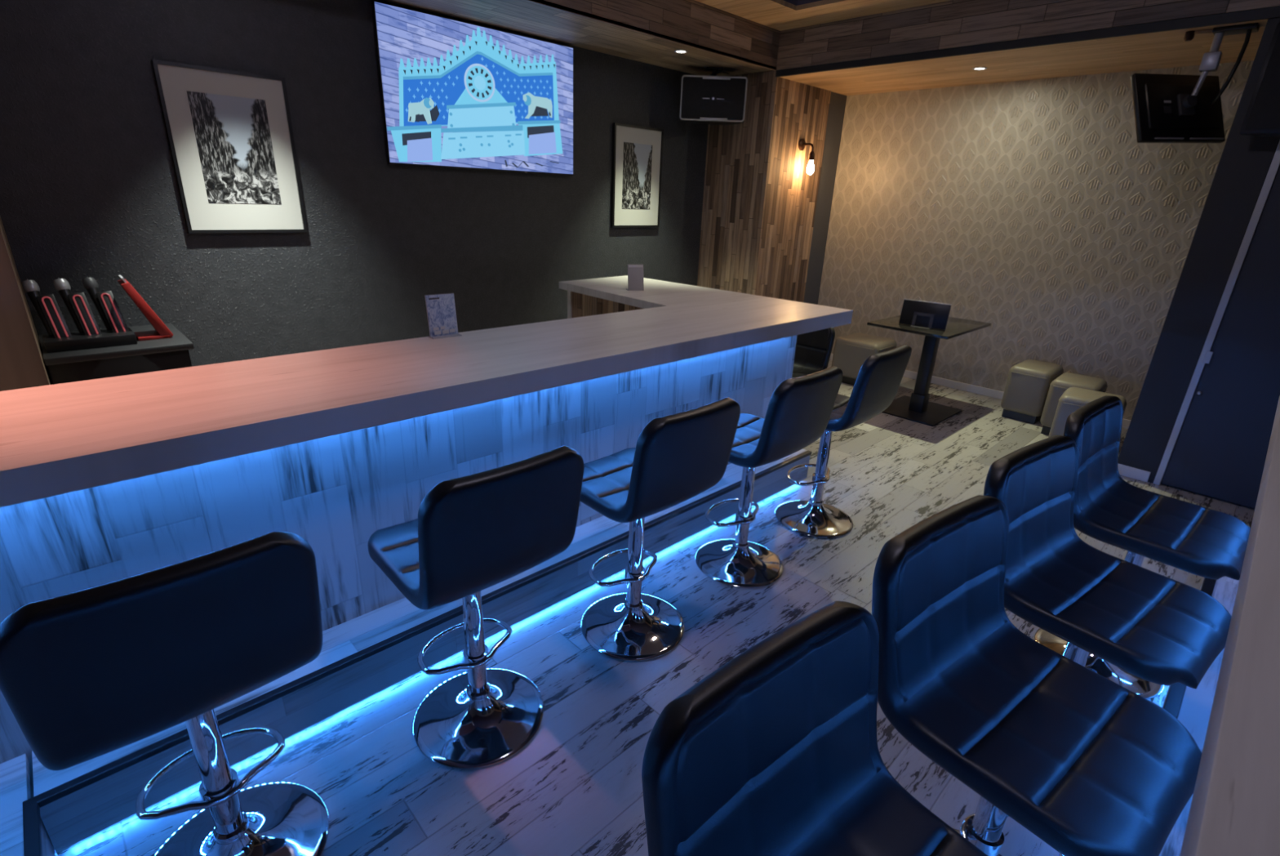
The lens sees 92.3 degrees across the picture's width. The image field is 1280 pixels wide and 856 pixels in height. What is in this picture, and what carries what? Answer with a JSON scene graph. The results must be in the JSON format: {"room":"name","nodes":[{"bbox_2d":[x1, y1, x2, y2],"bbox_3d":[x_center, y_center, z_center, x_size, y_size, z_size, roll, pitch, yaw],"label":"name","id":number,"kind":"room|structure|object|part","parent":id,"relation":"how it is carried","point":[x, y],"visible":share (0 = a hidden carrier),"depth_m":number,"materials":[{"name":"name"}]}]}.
{"room":"bar","nodes":[
{"label":"bar","id":0,"kind":"room"},
{"bbox_2d":[0,0,708,373],"bbox_3d":[-1.612,-1.572,4.044,8.464,3.150,0.100,-17,28,-41],"label":"wall","id":1,"kind":"structure","parent":0,"point":[89,185],"depth_m":3.62,"materials":[{"name":"grey paint"}]},
{"bbox_2d":[151,59,306,233],"bbox_3d":[-2.205,-1.495,3.362,0.590,0.815,0.031,-17,28,-41],"label":"picture frame","id":2,"kind":"object","parent":1,"relation":"attached to","point":[229,133],"visible":1,"depth_m":3.34,"materials":[{"name":"black plastic"}]},
{"bbox_2d":[186,90,281,204],"bbox_3d":[-2.199,-1.509,3.353,0.357,0.538,0.001,-17,28,-41],"label":"photograph","id":3,"kind":"object","parent":2,"relation":"attached to","point":[233,136],"depth_m":3.34},
{"bbox_2d":[371,0,573,175],"bbox_3d":[-1.052,-2.242,4.224,1.468,0.878,0.056,-17,28,-41],"label":"television","id":4,"kind":"object","parent":1,"relation":"attached to","point":[455,94],"visible":1,"depth_m":4.11,"materials":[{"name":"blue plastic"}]},
{"bbox_2d":[610,122,663,226],"bbox_3d":[-0.023,-2.168,5.338,0.568,0.810,0.031,-17,28,-41],"label":"picture frame","id":5,"kind":"object","parent":1,"relation":"attached to","point":[637,150],"visible":1,"depth_m":5.32,"materials":[{"name":"black plastic"}]},
{"bbox_2d":[622,142,652,208],"bbox_3d":[-0.024,-2.174,5.325,0.340,0.525,0.001,-17,28,-41],"label":"photograph","id":6,"kind":"object","parent":5,"relation":"attached to","point":[637,157],"depth_m":5.32},
{"bbox_2d":[382,0,773,75],"bbox_3d":[-1.727,-2.309,2.999,7.250,0.020,0.720,-17,28,-41],"label":"ceiling","id":7,"kind":"structure","parent":0,"point":[522,16],"depth_m":4.20,"materials":[{"name":"brown wood"}]},
{"bbox_2d":[674,49,687,53],"bbox_3d":[0.307,-2.826,4.618,0.100,0.006,0.100,-17,28,-41],"label":"recessed light","id":8,"kind":"object","parent":7,"relation":"in","point":[675,51],"visible":1,"depth_m":4.61,"materials":[{"name":"grey"}]},
{"bbox_2d":[679,66,747,124],"bbox_3d":[0.621,-2.832,5.246,0.548,0.414,0.274,3,21,2],"label":"television","id":9,"kind":"object","parent":7,"relation":"hanging from","point":[712,99],"visible":1,"depth_m":5.14,"materials":[{"name":"black plastic"}]},
{"bbox_2d":[681,77,745,119],"bbox_3d":[0.612,-2.752,5.140,0.510,0.300,0.007,3,21,2],"label":"screen","id":10,"kind":"object","parent":9,"relation":"attached to","point":[702,98],"depth_m":5.14,"materials":[{"name":"black glass"}]},
{"bbox_2d":[57,360,1254,855],"bbox_3d":[0.277,0.740,2.736,8.664,0.100,5.750,-17,28,-41],"label":"floor","id":11,"kind":"structure","parent":0,"point":[575,788],"depth_m":2.08,"materials":[{"name":"white wood"}]},
{"bbox_2d":[0,216,53,391],"bbox_3d":[-3.516,-0.524,1.823,2.342,2.620,0.820,-17,28,-41],"label":"wall","id":12,"kind":"structure","parent":11,"relation":"on","point":[22,364],"depth_m":2.41,"materials":[{"name":"brown wood"}]},
{"bbox_2d":[0,753,57,855],"bbox_3d":[-1.573,1.466,0.188,2.131,0.208,2.200,-17,28,-41],"label":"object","id":13,"kind":"object","parent":11,"relation":"on","point":[23,831],"visible":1,"depth_m":1.43,"materials":[{"name":"white wood"}]},
{"bbox_2d":[38,322,194,384],"bbox_3d":[-2.581,-0.041,3.153,0.535,0.846,0.590,-17,28,-41],"label":"shelf","id":14,"kind":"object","parent":11,"relation":"on","point":[166,353],"depth_m":2.84,"materials":[{"name":"black plastic"}]},
{"bbox_2d":[35,290,137,352],"bbox_3d":[-2.561,-0.498,2.838,0.320,0.233,0.180,-17,28,-41],"label":"holder","id":15,"kind":"object","parent":14,"relation":"on","point":[62,340],"visible":1,"depth_m":2.83,"materials":[{"name":"black plastic"}]},
{"bbox_2d":[22,278,53,335],"bbox_3d":[-2.713,-0.546,2.785,0.135,0.246,0.053,11,23,23],"label":"microphone","id":16,"kind":"object","parent":15,"relation":"on","point":[31,287],"visible":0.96,"depth_m":2.76,"materials":[{"name":"black plastic"}]},
{"bbox_2d":[22,278,39,293],"bbox_3d":[-2.746,-0.640,2.768,0.053,0.067,0.053,-25,9,-40],"label":"grille","id":17,"kind":"object","parent":16,"relation":"attached to","point":[28,286],"depth_m":2.75,"materials":[{"name":"silver metal"}]},
{"bbox_3d":[-2.705,-0.518,2.784,0.044,0.205,0.044,-25,9,-40],"label":"handle","id":18,"kind":"part","parent":16,"relation":"part of","materials":[{"name":"black plastic"}]},
{"bbox_2d":[53,277,84,333],"bbox_3d":[-2.638,-0.569,2.854,0.135,0.246,0.053,11,23,23],"label":"microphone","id":19,"kind":"object","parent":15,"relation":"on","point":[62,286],"visible":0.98,"depth_m":2.83,"materials":[{"name":"black plastic"}]},
{"bbox_2d":[53,277,70,290],"bbox_3d":[-2.670,-0.663,2.837,0.053,0.067,0.053,-25,9,-40],"label":"grille","id":20,"kind":"object","parent":19,"relation":"attached to","point":[60,284],"depth_m":2.82,"materials":[{"name":"silver metal"}]},
{"bbox_3d":[-2.629,-0.541,2.853,0.044,0.205,0.044,-25,9,-40],"label":"handle","id":21,"kind":"part","parent":19,"relation":"part of","materials":[{"name":"black plastic"}]},
{"bbox_2d":[82,275,111,330],"bbox_3d":[-2.565,-0.591,2.920,0.135,0.246,0.053,11,23,23],"label":"microphone","id":22,"kind":"object","parent":15,"relation":"on","point":[90,283],"visible":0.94,"depth_m":2.90,"materials":[{"name":"black plastic"}]},
{"bbox_2d":[82,275,98,288],"bbox_3d":[-2.598,-0.684,2.903,0.053,0.067,0.053,-25,9,-40],"label":"grille","id":23,"kind":"object","parent":22,"relation":"attached to","point":[90,282],"depth_m":2.89,"materials":[{"name":"grey metal"}]},
{"bbox_3d":[-2.557,-0.563,2.918,0.044,0.205,0.044,-25,9,-40],"label":"handle","id":24,"kind":"part","parent":22,"relation":"part of","materials":[{"name":"black plastic"}]},
{"bbox_2d":[117,275,173,340],"bbox_3d":[-2.425,-0.595,3.013,0.152,0.300,0.150,-17,28,-41],"label":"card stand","id":25,"kind":"object","parent":14,"relation":"on","point":[162,331],"visible":0.95,"depth_m":2.98,"materials":[{"name":"red plastic"}]},
{"bbox_2d":[0,530,328,855],"bbox_3d":[-0.989,0.625,1.374,0.460,0.983,0.552,-17,28,-41],"label":"bar stool","id":26,"kind":"object","parent":11,"relation":"on","point":[86,674],"visible":1,"depth_m":1.10,"materials":[{"name":"black"}]},
{"bbox_2d":[0,290,797,797],"bbox_3d":[-1.656,0.205,2.457,5.500,0.951,1.753,-17,28,-41],"label":"bar counter","id":27,"kind":"object","parent":11,"relation":"on","point":[334,492],"depth_m":1.98,"materials":[{"name":"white wood"}]},
{"bbox_2d":[0,275,853,506],"bbox_3d":[-1.494,-0.291,2.413,5.895,0.080,1.877,-17,28,-41],"label":"countertop","id":28,"kind":"structure","parent":27,"relation":"on","point":[63,437],"depth_m":1.96,"materials":[{"name":"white wood"}]},
{"bbox_2d":[424,293,462,338],"bbox_3d":[-0.835,-0.476,2.613,0.128,0.176,0.054,-15,27,-38],"label":"menu card","id":29,"kind":"object","parent":28,"relation":"on","point":[440,308],"visible":1,"depth_m":2.62,"materials":[{"name":"white paper"}]},
{"bbox_2d":[626,263,644,290],"bbox_3d":[-0.031,-1.010,4.119,0.110,0.168,0.054,-4,22,-17],"label":"sign holder","id":30,"kind":"object","parent":28,"relation":"on","point":[635,272],"visible":1,"depth_m":4.11,"materials":[{"name":"grey"}]},
{"bbox_3d":[-0.515,-0.561,4.600,0.035,0.951,0.040,-17,28,-41],"label":"edge trim","id":31,"kind":"part","parent":27,"relation":"part of","materials":[{"name":"brown wood"}]},
{"bbox_3d":[-0.131,-0.406,4.232,0.020,0.951,1.070,-17,28,-41],"label":"panel","id":32,"kind":"part","parent":27,"relation":"part of","materials":[{"name":"brown wood"}]},
{"bbox_3d":[0.318,-0.382,4.264,0.020,0.919,1.660,-17,28,-41],"label":"panel","id":33,"kind":"part","parent":27,"relation":"part of","materials":[{"name":"white wood"}]},
{"bbox_2d":[31,448,811,852],"bbox_3d":[-0.272,0.576,2.660,3.395,0.197,0.201,-17,28,-41],"label":"step","id":34,"kind":"structure","parent":11,"relation":"on","point":[359,657],"depth_m":1.99,"materials":[{"name":"grey wood"}]},
{"bbox_2d":[368,444,584,768],"bbox_3d":[-0.497,0.476,1.821,0.460,0.983,0.552,-17,28,-41],"label":"bar stool","id":35,"kind":"object","parent":11,"relation":"on","point":[471,534],"visible":1,"depth_m":1.64,"materials":[{"name":"black"}]},
{"bbox_3d":[-0.524,0.343,1.806,0.452,0.092,0.458,-17,28,-41],"label":"seat","id":36,"kind":"part","parent":35,"relation":"part of","materials":[{"name":"black"}]},
{"bbox_3d":[-0.342,0.247,1.573,0.460,0.368,0.137,-17,28,-41],"label":"backrest","id":37,"kind":"part","parent":35,"relation":"part of","materials":[{"name":"black"}]},
{"bbox_2d":[579,396,740,660],"bbox_3d":[-0.005,0.327,2.267,0.460,0.983,0.552,-17,28,-41],"label":"bar stool","id":38,"kind":"object","parent":11,"relation":"on","point":[675,458],"visible":0.95,"depth_m":2.11,"materials":[{"name":"black"}]},
{"bbox_3d":[-0.033,0.194,2.252,0.452,0.092,0.458,-17,28,-41],"label":"seat","id":39,"kind":"part","parent":38,"relation":"part of","materials":[{"name":"black"}]},
{"bbox_3d":[0.150,0.098,2.019,0.460,0.368,0.137,-17,28,-41],"label":"backrest","id":40,"kind":"part","parent":38,"relation":"part of","materials":[{"name":"black"}]},
{"bbox_2d":[695,365,842,587],"bbox_3d":[0.489,0.177,2.715,0.460,0.983,0.552,-17,28,-41],"label":"bar stool","id":41,"kind":"object","parent":11,"relation":"on","point":[799,411],"visible":0.84,"depth_m":2.58,"materials":[{"name":"black"}]},
{"bbox_3d":[0.461,0.044,2.701,0.452,0.092,0.458,-17,28,-41],"label":"seat","id":42,"kind":"part","parent":41,"relation":"part of","materials":[{"name":"black"}]},
{"bbox_3d":[0.644,-0.052,2.468,0.460,0.368,0.137,-17,28,-41],"label":"backrest","id":43,"kind":"part","parent":41,"relation":"part of","materials":[{"name":"black leather"}]},
{"bbox_2d":[791,327,835,377],"bbox_3d":[1.061,-0.373,4.512,0.460,0.783,0.552,21,28,40],"label":"bar stool","id":44,"kind":"object","parent":11,"relation":"on","point":[813,350],"visible":0.23,"depth_m":4.49,"materials":[{"name":"black leather"}]},
{"bbox_3d":[1.029,-0.389,4.470,0.452,0.092,0.458,21,28,40],"label":"seat","id":45,"kind":"part","parent":44,"relation":"part of","materials":[{"name":"black leather"}]},
{"bbox_2d":[641,600,987,855],"bbox_3d":[0.337,0.857,0.930,0.520,0.965,0.552,-14,26,-37],"label":"bar stool","id":46,"kind":"object","parent":11,"relation":"on","point":[775,751],"visible":1,"depth_m":0.97,"materials":[{"name":"black"}]},
{"bbox_3d":[0.371,0.759,0.854,0.510,0.092,0.458,-14,26,-37],"label":"seat","id":47,"kind":"part","parent":46,"relation":"part of","materials":[{"name":"black"}]},
{"bbox_2d":[768,344,911,537],"bbox_3d":[0.962,0.034,3.145,0.552,0.983,0.460,21,28,40],"label":"bar stool","id":48,"kind":"object","parent":11,"relation":"on","point":[877,381],"visible":0.66,"depth_m":3.12,"materials":[{"name":"black"}]},
{"bbox_3d":[0.933,-0.099,3.130,0.458,0.092,0.452,21,28,40],"label":"seat","id":49,"kind":"part","parent":48,"relation":"part of","materials":[{"name":"black leather"}]},
{"bbox_3d":[1.122,-0.197,2.902,0.137,0.368,0.460,21,28,40],"label":"backrest","id":50,"kind":"part","parent":48,"relation":"part of","materials":[{"name":"black leather"}]},
{"bbox_2d":[831,332,897,385],"bbox_3d":[2.126,-0.648,5.859,0.428,0.424,0.448,-17,28,-41],"label":"pouf","id":51,"kind":"object","parent":11,"relation":"on","point":[851,351],"visible":0.72,"depth_m":5.72,"materials":[{"name":"brown"}]},
{"bbox_2d":[866,315,991,426],"bbox_3d":[2.341,-0.515,5.110,0.910,0.722,0.630,-17,28,-41],"label":"pedestal table","id":52,"kind":"object","parent":11,"relation":"on","point":[917,407],"visible":0.89,"depth_m":4.97,"materials":[{"name":"black metal"}]},
{"bbox_3d":[2.325,-0.152,5.149,0.600,0.014,0.500,-17,28,-41],"label":"plate","id":53,"kind":"part","parent":52,"relation":"part of","materials":[{"name":"black metal"}]},
{"bbox_2d":[898,298,951,329],"bbox_3d":[2.191,-0.875,4.748,0.346,0.196,0.097,17,25,34],"label":"tablet","id":54,"kind":"object","parent":52,"relation":"on","point":[918,313],"visible":1,"depth_m":4.75,"materials":[{"name":"black plastic"}]},
{"bbox_2d":[1000,359,1063,423],"bbox_3d":[3.219,-0.306,5.058,0.428,0.436,0.308,-17,28,-41],"label":"pouf","id":55,"kind":"object","parent":11,"relation":"on","point":[1028,384],"visible":0.9,"depth_m":4.92,"materials":[{"name":"brown"}]},
{"bbox_2d":[871,494,1201,855],"bbox_3d":[0.803,0.719,1.346,0.520,0.965,0.552,-13,26,-35],"label":"bar stool","id":56,"kind":"object","parent":11,"relation":"on","point":[1088,764],"visible":0.97,"depth_m":1.26,"materials":[{"name":"black"}]},
{"bbox_3d":[0.691,0.376,1.395,0.520,0.368,0.137,-13,26,-35],"label":"backrest","id":57,"kind":"part","parent":56,"relation":"part of","materials":[{"name":"black"}]},
{"bbox_3d":[0.836,0.621,1.269,0.510,0.092,0.458,-13,26,-35],"label":"seat","id":58,"kind":"part","parent":56,"relation":"part of","materials":[{"name":"black"}]},
{"bbox_2d":[1040,372,1107,435],"bbox_3d":[3.302,-0.165,4.693,0.318,0.436,0.388,21,28,40],"label":"pouf","id":59,"kind":"object","parent":11,"relation":"on","point":[1059,385],"visible":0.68,"depth_m":4.61,"materials":[{"name":"brown"}]},
{"bbox_2d":[1048,386,1127,437],"bbox_3d":[3.113,-0.021,4.295,0.368,0.435,0.368,19,26,36],"label":"pouf","id":60,"kind":"object","parent":11,"relation":"on","point":[1073,398],"visible":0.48,"depth_m":4.22,"materials":[{"name":"brown"}]},
{"bbox_2d":[983,435,1231,688],"bbox_3d":[1.263,0.580,1.762,0.520,0.965,0.552,-12,25,-34],"label":"bar stool","id":61,"kind":"object","parent":11,"relation":"on","point":[1154,627],"visible":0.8,"depth_m":1.68,"materials":[{"name":"black"}]},
{"bbox_3d":[1.154,0.237,1.812,0.520,0.368,0.137,-12,25,-34],"label":"backrest","id":62,"kind":"part","parent":61,"relation":"part of","materials":[{"name":"black"}]},
{"bbox_3d":[1.296,0.483,1.684,0.510,0.092,0.458,-12,25,-34],"label":"seat","id":63,"kind":"part","parent":61,"relation":"part of","materials":[{"name":"black"}]},
{"bbox_2d":[1034,395,1250,698],"bbox_3d":[1.766,0.436,2.196,0.520,0.965,0.552,-15,26,-37],"label":"bar stool","id":64,"kind":"object","parent":11,"relation":"on","point":[1197,540],"visible":0.8,"depth_m":2.13,"materials":[{"name":"black"}]},
{"bbox_3d":[1.645,0.096,2.238,0.520,0.368,0.137,-15,26,-37],"label":"backrest","id":65,"kind":"part","parent":64,"relation":"part of","materials":[{"name":"black"}]},
{"bbox_3d":[1.801,0.338,2.120,0.510,0.092,0.458,-15,26,-37],"label":"seat","id":66,"kind":"part","parent":64,"relation":"part of","materials":[{"name":"black"}]},
{"bbox_2d":[1159,576,1239,855],"bbox_3d":[1.279,1.084,1.488,3.875,0.197,0.208,-17,28,-41],"label":"wall","id":67,"kind":"structure","parent":11,"relation":"on","point":[1192,707],"depth_m":1.90,"materials":[{"name":"white paint"}]},
{"bbox_3d":[0.804,1.107,0.415,5.980,0.899,0.722,-17,28,-41],"label":"countertop","id":68,"kind":"structure","parent":11,"relation":"on","visible":0},
{"bbox_2d":[1179,395,1279,855],"bbox_3d":[0.813,0.619,0.318,6.080,0.080,0.853,-17,28,-41],"label":"wall","id":69,"kind":"structure","parent":68,"relation":"on","point":[1234,810],"depth_m":0.82,"materials":[{"name":"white paint"}]},
{"bbox_2d":[732,70,831,302],"bbox_3d":[1.183,-2.112,6.096,0.870,2.920,0.720,-17,28,-41],"label":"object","id":70,"kind":"structure","parent":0,"point":[801,109],"depth_m":5.76,"materials":[{"name":"brown wood"}]},
{"bbox_2d":[697,70,777,294],"bbox_3d":[0.859,-1.875,5.859,0.012,2.620,0.722,-17,28,-41],"label":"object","id":71,"kind":"structure","parent":70,"relation":"attached to","point":[738,155],"depth_m":5.72,"materials":[{"name":"brown wood"}]},
{"bbox_2d":[798,138,814,174],"bbox_3d":[1.539,-2.490,5.646,0.100,0.307,0.159,-17,28,-41],"label":"wall lamp","id":72,"kind":"object","parent":70,"relation":"attached to","point":[810,169],"visible":1,"depth_m":5.62,"materials":[{"name":"white glass"}]},
{"bbox_3d":[1.540,-2.560,5.621,0.020,0.080,0.115,-17,28,-41],"label":"arm","id":73,"kind":"part","parent":72,"relation":"part of","materials":[{"name":"brown metal"}]},
{"bbox_3d":[1.567,-2.393,5.647,0.068,0.127,0.068,-17,28,-41],"label":"bulb","id":74,"kind":"part","parent":72,"relation":"part of","materials":[{"name":"white glass"}]},
{"bbox_2d":[808,151,814,160],"bbox_3d":[1.571,-2.483,5.613,0.052,0.075,0.052,-17,28,-41],"label":"socket","id":75,"kind":"object","parent":72,"relation":"attached to","point":[811,157],"depth_m":5.60,"materials":[{"name":"brown metal"}]},
{"bbox_2d":[694,0,951,31],"bbox_3d":[0.200,-1.801,1.061,7.270,0.030,4.850,-17,28,-41],"label":"ceiling","id":76,"kind":"structure","parent":0,"point":[779,15],"depth_m":4.45,"materials":[{"name":"brown wood"}]},
{"bbox_2d":[524,0,780,70],"bbox_3d":[-1.480,-2.331,2.720,7.250,0.283,0.020,-17,28,-41],"label":"ceiling beam","id":77,"kind":"structure","parent":76,"relation":"attached to","point":[691,21],"depth_m":4.38,"materials":[{"name":"brown wood"}]},
{"bbox_2d":[776,0,1279,70],"bbox_3d":[2.813,-2.450,3.493,0.020,0.280,4.850,-17,28,-41],"label":"ceiling beam","id":78,"kind":"structure","parent":76,"relation":"attached to","point":[952,24],"depth_m":4.09,"materials":[{"name":"brown wood"}]},
{"bbox_2d":[803,91,846,304],"bbox_3d":[1.600,-2.082,6.549,0.314,2.575,0.708,-17,28,-41],"label":"wall","id":79,"kind":"structure","parent":0,"point":[837,101],"depth_m":6.18,"materials":[{"name":"grey paint"}]},
{"bbox_2d":[739,18,1267,95],"bbox_3d":[3.007,-2.533,4.185,1.184,0.050,5.550,-17,28,-41],"label":"ceiling","id":80,"kind":"structure","parent":0,"point":[1165,49],"depth_m":4.32,"materials":[{"name":"brown wood"}]},
{"bbox_2d":[972,66,986,70],"bbox_3d":[2.523,-2.667,4.564,0.100,0.006,0.100,-17,28,-41],"label":"recessed light","id":81,"kind":"object","parent":80,"relation":"in","point":[975,68],"visible":1,"depth_m":4.56,"materials":[{"name":"grey"}]},
{"bbox_2d":[775,5,1279,76],"bbox_3d":[2.818,-2.300,3.555,0.018,0.054,4.840,-17,28,-41],"label":"trim","id":82,"kind":"structure","parent":80,"relation":"attached to","point":[1272,12],"depth_m":3.78,"materials":[{"name":"black paint"}]},
{"bbox_2d":[1130,22,1259,142],"bbox_3d":[3.147,-1.919,3.472,0.626,0.591,0.312,-3,21,-13],"label":"monitor","id":83,"kind":"object","parent":80,"relation":"hanging from","point":[1168,108],"visible":1,"depth_m":3.52,"materials":[{"name":"black plastic"}]},
{"bbox_3d":[3.138,-1.852,3.525,0.105,0.120,0.070,-3,21,-13],"label":"mount plate","id":84,"kind":"part","parent":83,"relation":"part of","materials":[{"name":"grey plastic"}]},
{"bbox_3d":[3.245,-2.168,3.348,0.130,0.022,0.180,-17,28,-41],"label":"ceiling plate","id":85,"kind":"part","parent":83,"relation":"part of","materials":[{"name":"black plastic"}]},
{"bbox_2d":[1183,29,1213,41],"bbox_3d":[3.150,-2.190,3.429,0.176,0.045,0.047,13,23,25],"label":"ceiling hook","id":86,"kind":"object","parent":80,"relation":"attached to","point":[1189,35],"visible":0.84,"depth_m":3.44,"materials":[{"name":"brown metal"}]},
{"bbox_2d":[1183,30,1195,41],"bbox_3d":[3.092,-2.204,3.459,0.044,0.045,0.044,-17,28,-41],"label":"socket","id":87,"kind":"object","parent":86,"relation":"attached to","point":[1189,35],"depth_m":3.45,"materials":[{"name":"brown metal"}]},
{"bbox_2d":[817,60,1253,420],"bbox_3d":[3.432,-1.716,4.969,0.100,3.150,5.550,-17,28,-41],"label":"wall","id":88,"kind":"structure","parent":0,"point":[1035,210],"depth_m":5.15,"materials":[{"name":"beige paper"}]},
{"bbox_2d":[829,353,1130,428],"bbox_3d":[2.952,-0.419,5.843,0.014,0.070,3.010,-17,28,-41],"label":"baseboard","id":89,"kind":"structure","parent":88,"relation":"attached to","point":[937,380],"depth_m":5.75,"materials":[{"name":"grey"}]},
{"bbox_2d":[1118,17,1279,482],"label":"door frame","id":90,"kind":"structure","parent":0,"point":[1245,162],"depth_m":3.56,"materials":[{"name":"black paint"}]},
{"bbox_2d":[1117,462,1151,481],"bbox_3d":[3.200,0.289,4.001,0.014,0.070,0.183,-17,28,-41],"label":"baseboard","id":91,"kind":"structure","parent":90,"relation":"attached to","point":[1125,470],"depth_m":3.99,"materials":[{"name":"grey"}]},
{"bbox_2d":[1152,140,1279,508],"bbox_3d":[3.774,-0.478,3.150,0.057,2.150,1.256,-17,28,-41],"label":"door","id":92,"kind":"structure","parent":90,"relation":"attached to","point":[1217,446],"depth_m":3.56,"materials":[{"name":"grey laminate"}]},
{"bbox_3d":[3.339,-0.414,3.614,0.006,0.070,0.030,-17,28,-41],"label":"lock plate","id":93,"kind":"part","parent":92,"relation":"part of","materials":[{"name":"silver metal"}]},
{"bbox_3d":[0.399,-2.250,1.603,8.664,0.100,5.750,-17,28,-41],"label":"ceiling","id":94,"kind":"structure","parent":0,"visible":0},
{"bbox_2d":[783,0,822,5],"bbox_3d":[0.197,-1.790,0.748,6.850,0.170,4.430,-17,28,-41],"label":"trim","id":95,"kind":"structure","parent":94,"relation":"attached to","point":[796,2],"depth_m":4.43,"materials":[{"name":"grey paint"}]}
]}

